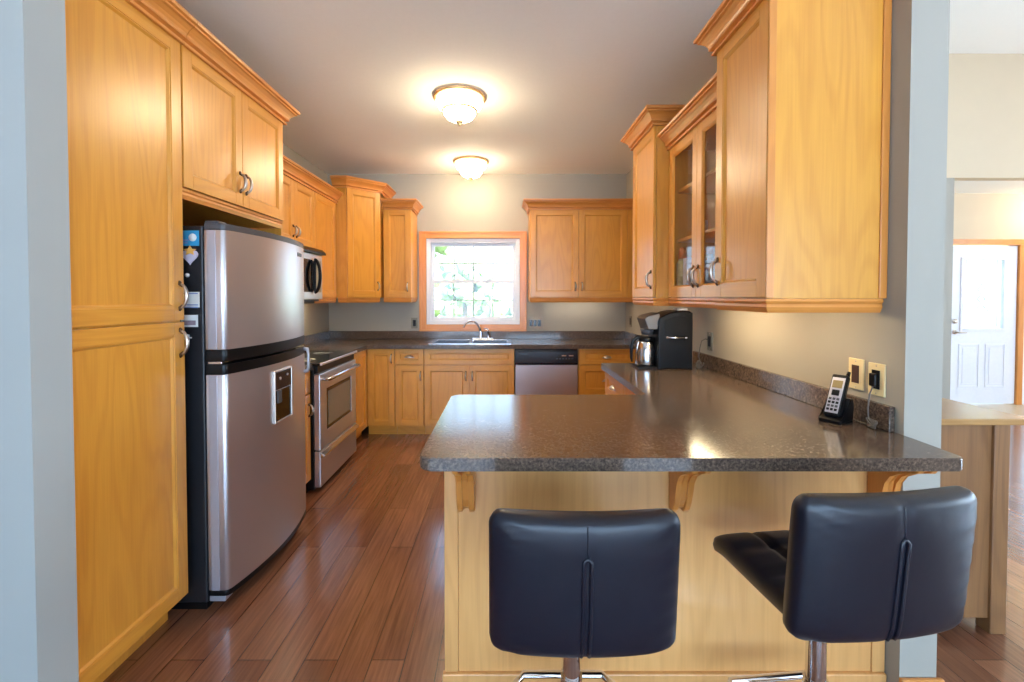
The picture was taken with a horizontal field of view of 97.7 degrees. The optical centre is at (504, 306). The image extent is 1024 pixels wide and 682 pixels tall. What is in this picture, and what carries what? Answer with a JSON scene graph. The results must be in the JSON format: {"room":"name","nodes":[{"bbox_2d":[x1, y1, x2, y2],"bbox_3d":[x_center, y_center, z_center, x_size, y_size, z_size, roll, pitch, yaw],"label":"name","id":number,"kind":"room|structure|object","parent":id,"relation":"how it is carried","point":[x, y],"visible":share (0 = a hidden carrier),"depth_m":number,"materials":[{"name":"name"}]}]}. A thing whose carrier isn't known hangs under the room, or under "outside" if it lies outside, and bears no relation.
{"room":"kitchen","nodes":[
{"label":"kitchen","id":0,"kind":"room"},
{"bbox_2d":[0,0,78,681],"bbox_3d":[-2.896,-0.017,1.272,3.208,2.740,0.117,0,1,0],"label":"wall","id":1,"kind":"structure","parent":0,"point":[39,619],"depth_m":1.23,"materials":[{"name":"grey paint"}]},
{"bbox_2d":[180,20,299,235],"bbox_3d":[-1.621,0.062,2.359,0.680,2.537,0.934,0,1,0],"label":"upper cabinet","id":2,"kind":"object","parent":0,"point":[233,120],"visible":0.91,"depth_m":2.21,"materials":[{"name":"brown wood"}]},
{"bbox_2d":[283,144,328,335],"bbox_3d":[-2.023,-0.056,3.150,0.120,2.740,3.660,0,1,0],"label":"wall","id":3,"kind":"structure","parent":0,"point":[316,315],"depth_m":4.58,"materials":[{"name":"grey paint"}]},
{"bbox_2d":[268,155,322,247],"bbox_3d":[-1.761,-0.778,3.465,0.400,0.600,0.760,0,1,0],"label":"upper cabinet","id":4,"kind":"object","parent":3,"relation":"attached to","point":[300,185],"visible":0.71,"depth_m":3.52,"materials":[{"name":"brown wood"}]},
{"bbox_2d":[303,246,325,303],"bbox_3d":[-1.733,-0.247,3.476,0.454,0.458,0.756,0,1,0],"label":"microwave","id":5,"kind":"object","parent":4,"relation":"attached to","point":[312,256],"visible":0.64,"depth_m":3.65,"materials":[{"name":"grey metal"}]},
{"bbox_2d":[314,180,342,302],"bbox_3d":[-1.761,-0.560,4.089,0.400,1.060,0.480,0,1,0],"label":"upper cabinet","id":6,"kind":"object","parent":3,"relation":"attached to","point":[327,196],"visible":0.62,"depth_m":4.12,"materials":[{"name":"brown wood"}]},
{"bbox_2d":[176,0,722,173],"bbox_3d":[-0.306,-1.476,3.120,3.554,0.100,3.900,0,1,0],"label":"ceiling","id":7,"kind":"structure","parent":0,"point":[562,82],"depth_m":2.68,"materials":[{"name":"paint"}]},
{"bbox_2d":[433,85,485,125],"bbox_3d":[-0.308,-1.323,3.033,0.356,0.200,0.356,0,1,0],"label":"ceiling light","id":8,"kind":"object","parent":7,"relation":"attached to","point":[459,104],"visible":1,"depth_m":2.94,"materials":[{"name":"white glass"}]},
{"bbox_2d":[453,156,488,180],"bbox_3d":[-0.340,-1.353,4.473,0.356,0.200,0.356,0,1,0],"label":"ceiling light","id":9,"kind":"object","parent":7,"relation":"attached to","point":[470,167],"visible":1,"depth_m":4.37,"materials":[{"name":"white glass"}]},
{"bbox_2d":[103,404,1023,681],"bbox_3d":[2.500,1.401,1.380,14.000,0.100,9.900,0,1,0],"label":"floor","id":10,"kind":"structure","parent":0,"point":[356,593],"depth_m":1.99,"materials":[{"name":"red wood"}]},
{"bbox_2d":[65,0,197,681],"bbox_3d":[-1.621,0.078,1.613,0.680,2.537,0.553,0,1,0],"label":"pantry cabinet","id":11,"kind":"object","parent":10,"relation":"on","point":[129,294],"visible":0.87,"depth_m":1.61,"materials":[{"name":"brown wood"}]},
{"bbox_2d":[171,221,309,608],"bbox_3d":[-1.543,0.475,2.342,0.774,1.713,0.780,0,1,0],"label":"refrigerator","id":12,"kind":"object","parent":10,"relation":"on","point":[245,370],"visible":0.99,"depth_m":2.05,"materials":[{"name":"silver metal"}]},
{"bbox_2d":[181,315,197,326],"bbox_3d":[-1.373,0.063,1.944,0.074,0.052,0.002,0,1,0],"label":"note","id":13,"kind":"object","parent":12,"relation":"attached to","point":[189,320],"visible":0.75,"depth_m":1.94,"materials":[{"name":"white paper"}]},
{"bbox_2d":[183,320,195,324],"bbox_3d":[-1.373,0.071,1.944,0.055,0.020,0.001,0,1,0],"label":"print","id":14,"kind":"object","parent":13,"relation":"attached to","point":[186,322],"depth_m":1.94},
{"bbox_2d":[183,246,197,264],"bbox_3d":[-1.365,-0.221,1.935,0.069,0.083,0.009,0,1,0],"label":"magnet","id":15,"kind":"object","parent":12,"relation":"attached to","point":[189,254],"visible":0.95,"depth_m":1.94},
{"bbox_2d":[183,231,198,245],"bbox_3d":[-1.367,-0.296,1.936,0.082,0.066,0.004,0,1,0],"label":"card","id":16,"kind":"object","parent":12,"relation":"attached to","point":[190,238],"visible":0.93,"depth_m":1.94,"materials":[{"name":"blue paper"}]},
{"bbox_2d":[188,233,196,240],"bbox_3d":[-1.353,-0.299,1.935,0.034,0.034,0.002,0,1,0],"label":"picture","id":17,"kind":"object","parent":16,"relation":"attached to","point":[191,236],"depth_m":1.93,"materials":[{"name":"white paper"}]},
{"bbox_2d":[184,292,199,307],"bbox_3d":[-1.369,-0.028,1.942,0.082,0.069,0.002,0,1,0],"label":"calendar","id":18,"kind":"object","parent":12,"relation":"attached to","point":[194,297],"visible":0.64,"depth_m":1.94,"materials":[{"name":"white paper"}]},
{"bbox_2d":[305,371,313,482],"bbox_3d":[-1.637,0.882,2.943,0.647,0.874,0.341,0,1,0],"label":"base cabinet","id":19,"kind":"object","parent":10,"relation":"on","point":[307,375],"visible":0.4,"depth_m":3.06,"materials":[{"name":"brown wood"}]},
{"bbox_2d":[304,350,360,491],"bbox_3d":[-1.590,0.767,3.497,0.722,1.080,0.758,0,1,0],"label":"range","id":20,"kind":"object","parent":10,"relation":"on","point":[333,426],"visible":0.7,"depth_m":3.34,"materials":[{"name":"silver metal"}]},
{"bbox_2d":[305,350,356,365],"bbox_3d":[-1.605,0.398,3.489,0.656,0.019,0.758,0,1,0],"label":"cooktop","id":21,"kind":"object","parent":20,"relation":"in","point":[317,358],"depth_m":3.47,"materials":[{"name":"black glass"}]},
{"bbox_2d":[354,349,366,438],"bbox_3d":[-1.657,0.856,4.186,0.608,0.874,0.602,0,1,0],"label":"base cabinet","id":22,"kind":"object","parent":10,"relation":"on","point":[360,357],"visible":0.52,"depth_m":4.25,"materials":[{"name":"brown wood"}]},
{"bbox_2d":[367,349,397,433],"bbox_3d":[-1.227,0.845,4.678,0.288,0.874,0.637,0,1,0],"label":"base cabinet","id":23,"kind":"object","parent":10,"relation":"on","point":[381,391],"visible":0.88,"depth_m":4.40,"materials":[{"name":"brown wood"}]},
{"bbox_2d":[395,349,425,433],"bbox_3d":[-0.940,0.845,4.678,0.282,0.874,0.637,0,1,0],"label":"base cabinet","id":24,"kind":"object","parent":10,"relation":"on","point":[409,367],"visible":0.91,"depth_m":4.40,"materials":[{"name":"brown wood"}]},
{"bbox_2d":[424,349,513,433],"bbox_3d":[-0.352,0.845,4.678,0.889,0.874,0.637,0,1,0],"label":"base cabinet","id":25,"kind":"object","parent":10,"relation":"on","point":[448,373],"visible":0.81,"depth_m":4.40,"materials":[{"name":"brown wood"}]},
{"bbox_2d":[302,331,637,353],"bbox_3d":[-0.309,0.348,4.430,3.304,0.126,1.112,0,1,0],"label":"countertop","id":26,"kind":"structure","parent":25,"relation":"on","point":[360,341],"depth_m":4.91,"materials":[{"name":"grey laminate"}]},
{"bbox_2d":[428,339,510,343],"bbox_3d":[-0.350,0.452,4.668,0.820,0.181,0.495,0,1,0],"label":"sink","id":27,"kind":"object","parent":26,"relation":"in","point":[436,341],"visible":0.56,"depth_m":4.82,"materials":[{"name":"metal"}]},
{"bbox_2d":[463,320,493,338],"bbox_3d":[-0.294,0.252,4.838,0.343,0.212,0.099,0,1,-14],"label":"faucet","id":28,"kind":"object","parent":26,"relation":"on","point":[473,321],"visible":1,"depth_m":4.83,"materials":[{"name":"silver metal"}]},
{"bbox_2d":[514,349,577,394],"bbox_3d":[0.407,0.849,4.664,0.620,0.868,0.570,0,1,0],"label":"dishwasher","id":29,"kind":"object","parent":10,"relation":"on","point":[536,371],"visible":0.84,"depth_m":4.39,"materials":[{"name":"silver metal"}]},
{"bbox_2d":[514,349,514,394],"bbox_3d":[0.407,0.798,4.688,0.620,0.768,0.520,0,1,0],"label":"tub","id":30,"kind":"object","parent":29,"relation":"in","point":[514,349],"depth_m":4.56,"materials":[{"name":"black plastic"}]},
{"bbox_2d":[489,508,679,681],"bbox_3d":[0.185,0.911,1.226,0.446,0.886,0.452,0,1,0],"label":"bar stool","id":31,"kind":"object","parent":10,"relation":"on","point":[571,586],"visible":1,"depth_m":1.01,"materials":[{"name":"black leather"}]},
{"bbox_2d":[578,349,635,394],"bbox_3d":[1.032,0.845,4.685,0.621,0.874,0.623,0,1,0],"label":"base cabinet","id":32,"kind":"object","parent":10,"relation":"on","point":[591,378],"visible":0.39,"depth_m":4.40,"materials":[{"name":"brown wood"}]},
{"bbox_2d":[605,372,635,394],"bbox_3d":[1.002,0.888,2.647,0.682,0.874,0.995,0,1,0],"label":"base cabinet","id":33,"kind":"object","parent":10,"relation":"on","point":[612,386],"visible":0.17,"depth_m":2.87,"materials":[{"name":"brown wood"}]},
{"bbox_2d":[443,471,937,681],"bbox_3d":[0.561,0.907,1.748,1.563,0.874,0.742,0,1,0],"label":"base cabinet","id":34,"kind":"object","parent":10,"relation":"on","point":[725,627],"visible":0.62,"depth_m":1.57,"materials":[{"name":"brown wood"}]},
{"bbox_2d":[420,351,962,470],"bbox_3d":[0.545,0.395,2.224,1.595,0.126,1.864,0,1,0],"label":"countertop","id":35,"kind":"structure","parent":34,"relation":"on","point":[723,414],"depth_m":1.55,"materials":[{"name":"grey stone"}]},
{"bbox_2d":[630,310,708,368],"bbox_3d":[1.083,0.214,2.968,0.505,0.378,0.234,0,1,0],"label":"coffee maker","id":36,"kind":"object","parent":35,"relation":"on","point":[668,342],"visible":1,"depth_m":2.87,"materials":[{"name":"black plastic"}]},
{"bbox_2d":[640,328,653,334],"bbox_3d":[0.945,0.170,2.974,0.090,0.041,0.089,0,1,0],"label":"basket","id":37,"kind":"object","parent":36,"relation":"on","point":[644,331],"depth_m":2.94,"materials":[{"name":"grey plastic"}]},
{"bbox_2d":[818,372,853,424],"bbox_3d":[1.250,0.339,1.683,0.122,0.182,0.076,-1,1,-32],"label":"cordless phone","id":38,"kind":"object","parent":35,"relation":"on","point":[838,409],"visible":1,"depth_m":1.66,"materials":[{"name":"black plastic"}]},
{"bbox_2d":[713,486,976,681],"bbox_3d":[0.859,0.886,1.212,0.446,0.936,0.452,0,1,-6],"label":"bar stool","id":39,"kind":"object","parent":10,"relation":"on","point":[874,566],"visible":1,"depth_m":1.00,"materials":[{"name":"black leather"}]},
{"bbox_2d":[940,398,1023,633],"bbox_3d":[1.817,0.882,2.569,0.635,0.889,1.524,0,1,0],"label":"sideboard","id":40,"kind":"object","parent":10,"relation":"on","point":[979,435],"visible":0.17,"depth_m":1.83,"materials":[{"name":"brown wood"}]},
{"bbox_2d":[328,54,1023,399],"bbox_3d":[3.259,-0.755,5.025,10.683,4.060,0.120,0,1,0],"label":"wall","id":41,"kind":"structure","parent":0,"point":[450,202],"depth_m":4.95,"materials":[{"name":"grey paint"}]},
{"bbox_2d":[330,175,395,302],"bbox_3d":[-1.579,-0.647,4.612,0.764,1.212,0.707,0,1,0],"label":"upper cabinet","id":42,"kind":"object","parent":41,"relation":"attached to","point":[359,211],"visible":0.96,"depth_m":4.42,"materials":[{"name":"brown wood"}]},
{"bbox_2d":[381,199,422,301],"bbox_3d":[-1.081,-0.575,4.767,0.361,1.060,0.400,0,1,0],"label":"upper cabinet","id":43,"kind":"object","parent":41,"relation":"attached to","point":[399,215],"visible":1,"depth_m":4.65,"materials":[{"name":"brown wood"}]},
{"bbox_2d":[411,318,417,327],"bbox_3d":[-1.010,0.186,4.980,0.072,0.120,0.009,0,1,0],"label":"wall outlet","id":44,"kind":"object","parent":41,"relation":"attached to","point":[414,321],"visible":1,"depth_m":4.98,"materials":[{"name":"black plastic"}]},
{"bbox_2d":[302,331,637,344],"bbox_3d":[-0.309,0.329,4.430,3.304,0.088,1.112,0,1,0],"label":"backsplash","id":45,"kind":"structure","parent":41,"relation":"attached to","point":[308,339],"depth_m":4.97,"materials":[{"name":"grey stone"}]},
{"bbox_2d":[419,231,526,330],"bbox_3d":[-0.355,-0.278,5.017,1.192,1.107,0.136,0,1,0],"label":"window","id":46,"kind":"structure","parent":41,"relation":"in","point":[518,321],"depth_m":4.98,"materials":[{"name":"brown wood"}]},
{"bbox_2d":[528,318,541,327],"bbox_3d":[0.335,0.186,4.980,0.164,0.120,0.009,0,1,0],"label":"wall switch","id":47,"kind":"object","parent":41,"relation":"attached to","point":[532,322],"visible":1,"depth_m":4.98,"materials":[{"name":"plastic"}]},
{"bbox_2d":[522,199,633,301],"bbox_3d":[0.765,-0.575,4.767,1.155,1.060,0.400,0,1,0],"label":"upper cabinet","id":48,"kind":"object","parent":41,"relation":"attached to","point":[580,250],"visible":0.99,"depth_m":4.65,"materials":[{"name":"brown wood"}]},
{"bbox_2d":[626,0,949,681],"bbox_3d":[1.408,-0.718,3.225,0.126,4.060,3.482,0,1,0],"label":"wall","id":49,"kind":"structure","parent":0,"point":[906,336],"depth_m":1.51,"materials":[{"name":"grey paint"}]},
{"bbox_2d":[629,316,631,326],"bbox_3d":[1.340,0.160,4.774,0.009,0.115,0.070,0,1,0],"label":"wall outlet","id":50,"kind":"object","parent":49,"relation":"attached to","point":[630,317],"visible":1,"depth_m":4.76,"materials":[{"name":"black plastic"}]},
{"bbox_2d":[620,105,684,305],"bbox_3d":[1.095,-0.614,2.995,0.496,1.212,0.600,0,1,0],"label":"upper cabinet","id":51,"kind":"object","parent":49,"relation":"attached to","point":[650,257],"visible":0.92,"depth_m":2.79,"materials":[{"name":"brown wood"}]},
{"bbox_2d":[657,72,718,307],"bbox_3d":[1.141,-0.524,2.362,0.403,1.060,0.810,0,1,0],"label":"upper cabinet","id":52,"kind":"object","parent":49,"relation":"attached to","point":[689,137],"visible":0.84,"depth_m":2.51,"materials":[{"name":"brown wood"}]},
{"bbox_2d":[676,247,686,285],"bbox_3d":[1.076,-0.215,2.708,0.068,0.290,0.067,0,1,0],"label":"bottle","id":53,"kind":"object","parent":52,"relation":"in","point":[682,254],"visible":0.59,"depth_m":2.69,"materials":[{"name":"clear glass"}]},
{"bbox_2d":[683,258,691,284],"bbox_3d":[1.085,-0.176,2.624,0.060,0.215,0.055,0,1,0],"label":"drinking glass","id":54,"kind":"object","parent":52,"relation":"in","point":[687,262],"visible":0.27,"depth_m":2.60,"materials":[{"name":"clear glass"}]},
{"bbox_2d":[678,168,715,242],"bbox_3d":[1.198,-0.544,2.362,0.272,0.318,0.772,0,1,0],"label":"shelf","id":55,"kind":"object","parent":52,"relation":"attached to","point":[684,193],"depth_m":2.75,"materials":[{"name":"brown wood"}]},
{"bbox_2d":[705,220,707,229],"bbox_3d":[1.133,-0.453,2.599,0.079,0.090,0.107,1,1,29],"label":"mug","id":56,"kind":"object","parent":52,"relation":"on","point":[706,221],"visible":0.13,"depth_m":2.58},
{"bbox_2d":[707,246,713,259],"bbox_3d":[1.170,-0.205,2.546,0.074,0.277,0.073,0,1,0],"label":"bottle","id":57,"kind":"object","parent":52,"relation":"in","point":[710,249],"visible":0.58,"depth_m":2.53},
{"bbox_3d":[1.108,-0.094,2.419,0.124,0.060,0.124,0,1,0],"label":"bowl","id":58,"kind":"object","parent":52,"relation":"in","visible":0},
{"bbox_2d":[705,272,714,282],"bbox_3d":[1.108,-0.155,2.417,0.120,0.060,0.120,0,1,0],"label":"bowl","id":59,"kind":"object","parent":58,"relation":"on","point":[707,278],"visible":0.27,"depth_m":2.38,"materials":[{"name":"white ceramic"}]},
{"bbox_2d":[705,260,714,271],"bbox_3d":[1.108,-0.215,2.416,0.116,0.060,0.116,0,1,0],"label":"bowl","id":60,"kind":"object","parent":59,"relation":"on","point":[707,262],"visible":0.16,"depth_m":2.38,"materials":[{"name":"white ceramic"}]},
{"bbox_2d":[707,332,712,350],"bbox_3d":[1.340,0.229,2.925,0.009,0.120,0.072,0,1,0],"label":"wall outlet","id":61,"kind":"object","parent":49,"relation":"attached to","point":[709,334],"visible":1,"depth_m":2.91,"materials":[{"name":"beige plastic"}]},
{"bbox_2d":[708,336,710,346],"bbox_3d":[1.336,0.229,2.925,0.003,0.068,0.034,0,1,0],"label":"receptacle","id":62,"kind":"object","parent":61,"relation":"attached to","point":[709,337],"depth_m":2.92,"materials":[{"name":"black plastic"}]},
{"bbox_2d":[693,0,891,312],"bbox_3d":[1.095,-0.588,1.759,0.496,1.212,0.535,0,1,0],"label":"upper cabinet","id":63,"kind":"object","parent":49,"relation":"attached to","point":[804,86],"visible":0.99,"depth_m":1.57,"materials":[{"name":"brown wood"}]},
{"bbox_2d":[757,298,794,298],"bbox_3d":[1.070,-0.020,1.790,0.040,0.024,0.280,0,1,0],"label":"light","id":64,"kind":"object","parent":63,"relation":"attached to","point":[757,298],"visible":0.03,"depth_m":1.73,"materials":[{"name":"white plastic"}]},
{"bbox_2d":[693,351,894,431],"bbox_3d":[1.333,0.373,2.347,0.020,0.088,1.617,0,1,0],"label":"backsplash","id":65,"kind":"structure","parent":49,"relation":"attached to","point":[816,395],"depth_m":2.04,"materials":[{"name":"grey stone"}]},
{"bbox_2d":[849,357,864,390],"bbox_3d":[1.340,0.257,1.706,0.009,0.117,0.072,0,1,0],"label":"wall switch","id":66,"kind":"object","parent":49,"relation":"attached to","point":[856,366],"visible":0.94,"depth_m":1.70,"materials":[{"name":"beige plastic"}]},
{"bbox_2d":[866,373,877,428],"bbox_3d":[1.308,0.336,1.594,0.032,0.189,0.083,1,2,38],"label":"power adapter","id":67,"kind":"object","parent":49,"relation":"attached to","point":[873,378],"visible":1,"depth_m":1.60,"materials":[{"name":"black plastic"}]},
{"bbox_2d":[868,362,885,397],"bbox_3d":[1.340,0.263,1.612,0.009,0.117,0.072,0,1,0],"label":"wall outlet","id":68,"kind":"object","parent":49,"relation":"attached to","point":[880,369],"visible":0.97,"depth_m":1.60,"materials":[{"name":"beige plastic"}]},
{"bbox_2d":[871,369,879,389],"bbox_3d":[1.336,0.263,1.612,0.003,0.068,0.034,0,1,0],"label":"receptacle","id":69,"kind":"object","parent":68,"relation":"attached to","point":[877,371],"depth_m":1.60,"materials":[{"name":"black plastic"}]},
{"bbox_2d":[899,678,944,681],"bbox_3d":[1.414,1.306,1.517,0.146,0.085,0.015,0,1,0],"label":"baseboard","id":70,"kind":"structure","parent":49,"relation":"attached to","point":[900,679],"depth_m":1.51,"materials":[{"name":"brown wood"}]},
{"bbox_2d":[949,0,1023,53],"bbox_3d":[2.050,-2.744,0.643,13.300,0.100,8.800,0,1,0],"label":"ceiling","id":71,"kind":"structure","parent":0,"point":[976,26],"depth_m":4.43,"materials":[{"name":"paint"}]},
{"bbox_2d":[953,193,1023,238],"bbox_3d":[7.240,-0.091,5.779,4.520,2.700,0.120,0,1,0],"label":"wall","id":72,"kind":"structure","parent":0,"point":[976,215],"depth_m":5.70,"materials":[{"name":"beige paint"}]},
{"bbox_2d":[950,246,1017,403],"bbox_3d":[6.115,0.240,5.722,0.860,2.020,0.122,0,1,0],"label":"door","id":73,"kind":"structure","parent":72,"relation":"in","point":[984,280],"depth_m":5.73,"materials":[{"name":"white paint"}]},
{"bbox_2d":[953,239,1023,404],"bbox_3d":[6.353,0.202,5.772,1.395,2.115,0.146,0,1,0],"label":"trim","id":74,"kind":"structure","parent":72,"relation":"attached to","point":[956,242],"depth_m":5.70,"materials":[{"name":"brown wood"}]},
{"bbox_2d":[1022,341,1023,403],"bbox_3d":[6.805,0.245,5.746,0.366,2.030,0.040,0,1,0],"label":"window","id":75,"kind":"structure","parent":72,"relation":"in","point":[1023,341],"depth_m":5.74,"materials":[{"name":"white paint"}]},
{"bbox_2d":[954,181,1023,192],"bbox_3d":[7.200,-1.489,5.675,4.600,0.100,1.190,0,1,0],"label":"ceiling","id":76,"kind":"structure","parent":0,"point":[959,186],"depth_m":5.39,"materials":[{"name":"paint"}]},
{"label":"outside","id":77,"kind":"structure","parent":0,"visible":0},
{"bbox_2d":[437,313,511,316],"bbox_3d":[0.000,1.246,32.683,80.000,0.100,54.700,0,1,0],"label":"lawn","id":78,"kind":"structure","parent":77,"point":[483,314],"depth_m":43.19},
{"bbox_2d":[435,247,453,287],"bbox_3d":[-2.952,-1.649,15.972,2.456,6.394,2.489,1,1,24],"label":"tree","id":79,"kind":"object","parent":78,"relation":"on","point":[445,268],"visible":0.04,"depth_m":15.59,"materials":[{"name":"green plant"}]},
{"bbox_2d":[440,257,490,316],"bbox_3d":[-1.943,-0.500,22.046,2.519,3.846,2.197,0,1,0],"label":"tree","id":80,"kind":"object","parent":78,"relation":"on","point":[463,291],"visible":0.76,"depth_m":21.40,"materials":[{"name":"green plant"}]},
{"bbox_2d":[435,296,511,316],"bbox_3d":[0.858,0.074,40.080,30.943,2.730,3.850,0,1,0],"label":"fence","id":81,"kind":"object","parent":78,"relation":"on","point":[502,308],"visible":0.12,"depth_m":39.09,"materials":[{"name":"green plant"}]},
{"bbox_2d":[476,274,501,316],"bbox_3d":[-0.912,-0.289,26.044,1.370,3.253,1.328,1,2,45],"label":"tree","id":82,"kind":"object","parent":78,"relation":"on","point":[488,296],"visible":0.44,"depth_m":25.84,"materials":[{"name":"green plant"}]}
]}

